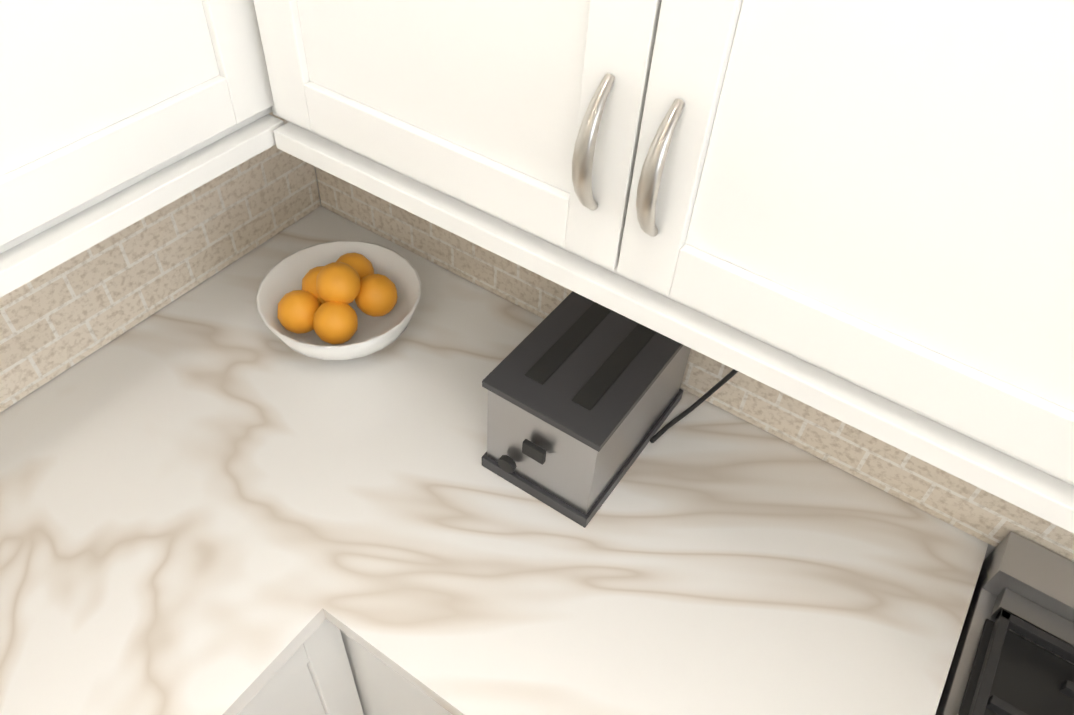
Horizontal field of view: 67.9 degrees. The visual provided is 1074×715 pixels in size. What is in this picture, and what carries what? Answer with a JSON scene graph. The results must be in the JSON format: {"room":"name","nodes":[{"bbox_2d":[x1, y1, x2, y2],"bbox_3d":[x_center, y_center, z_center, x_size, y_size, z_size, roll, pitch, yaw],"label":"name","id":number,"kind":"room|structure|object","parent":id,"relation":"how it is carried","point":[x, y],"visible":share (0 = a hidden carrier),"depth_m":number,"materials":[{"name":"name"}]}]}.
{"room":"kitchen","nodes":[
{"label":"kitchen","id":0,"kind":"room"},
{"bbox_2d":[316,176,995,560],"bbox_3d":[2.163,0.590,0.159,6.390,3.000,0.120,28,51,21],"label":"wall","id":1,"kind":"structure","parent":0,"point":[990,550],"depth_m":1.17,"materials":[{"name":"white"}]},
{"bbox_2d":[253,0,1073,533],"bbox_3d":[0.689,-0.241,0.298,2.227,1.074,0.386,28,51,21],"label":"upper cabinet","id":2,"kind":"object","parent":1,"relation":"attached to","point":[857,214],"visible":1,"depth_m":0.65,"materials":[{"name":"white wood"}]},
{"bbox_2d":[315,167,1073,561],"bbox_3d":[1.634,0.487,0.448,4.960,0.833,0.006,28,51,21],"label":"backsplash","id":3,"kind":"structure","parent":1,"relation":"attached to","point":[939,493],"depth_m":1.25,"materials":[{"name":"tile"}]},
{"bbox_3d":[-1.335,2.711,-0.007,10.200,0.060,6.750,28,51,21],"label":"floor","id":4,"kind":"structure","parent":0,"visible":0},
{"bbox_2d":[237,619,328,714],"bbox_3d":[-0.642,0.599,1.408,0.615,0.880,0.322,28,51,21],"label":"base cabinet","id":5,"kind":"object","parent":4,"relation":"on","point":[289,691],"depth_m":1.07,"materials":[{"name":"white wood"}]},
{"bbox_2d":[301,622,451,714],"bbox_3d":[0.141,0.633,1.434,0.732,0.880,0.663,28,51,21],"label":"base cabinet","id":6,"kind":"object","parent":4,"relation":"on","point":[328,668],"depth_m":1.18,"materials":[{"name":"white wood"}]},
{"bbox_2d":[0,206,543,714],"bbox_3d":[-0.730,0.410,0.945,0.647,0.031,1.977,28,51,21],"label":"countertop","id":7,"kind":"structure","parent":6,"relation":"on","point":[218,496],"depth_m":1.16,"materials":[{"name":"stone"}]},
{"bbox_2d":[256,240,420,359],"bbox_3d":[-0.323,-0.092,1.320,0.264,0.161,0.264,28,51,21],"label":"bowl","id":8,"kind":"object","parent":7,"relation":"on","point":[340,300],"visible":1,"depth_m":1.30,"materials":[{"name":"white ceramic"}]},
{"bbox_2d":[336,388,987,714],"bbox_3d":[0.197,0.313,1.107,0.686,0.031,0.632,28,51,21],"label":"countertop","id":9,"kind":"structure","parent":6,"relation":"on","point":[733,568],"depth_m":1.08,"materials":[{"name":"stone"}]},
{"bbox_2d":[482,291,690,527],"bbox_3d":[0.080,0.052,1.190,0.185,0.194,0.314,28,51,21],"label":"toaster","id":10,"kind":"object","parent":9,"relation":"on","point":[584,396],"visible":0.79,"depth_m":1.11,"materials":[{"name":"silver metal"}]},
{"bbox_2d":[650,369,738,442],"bbox_3d":[0.270,0.031,1.159,0.125,0.284,0.132,28,51,21],"label":"cord","id":11,"kind":"object","parent":10,"relation":"attached to","point":[696,404],"visible":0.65,"depth_m":1.26,"materials":[{"name":"grey plastic"}]},
{"bbox_2d":[935,531,1073,714],"bbox_3d":[0.915,1.070,1.014,1.212,0.968,0.795,28,51,21],"label":"range","id":12,"kind":"object","parent":4,"relation":"on","point":[1014,653],"visible":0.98,"depth_m":1.04,"materials":[{"name":"silver metal"}]},
{"bbox_3d":[-1.242,0.060,0.410,0.120,3.000,2.785,28,51,21],"label":"wall","id":13,"kind":"structure","parent":0,"visible":0},
{"bbox_2d":[0,0,283,297],"bbox_3d":[-0.967,-0.134,0.073,0.386,1.074,2.633,28,51,21],"label":"upper cabinet","id":14,"kind":"object","parent":13,"relation":"attached to","point":[116,116],"depth_m":0.81,"materials":[{"name":"white wood"}]},
{"bbox_2d":[0,112,320,412],"bbox_3d":[-1.169,0.284,0.674,0.006,0.483,2.635,28,51,21],"label":"backsplash","id":15,"kind":"structure","parent":13,"relation":"attached to","point":[62,317],"depth_m":1.33,"materials":[{"name":"tile"}]}
]}

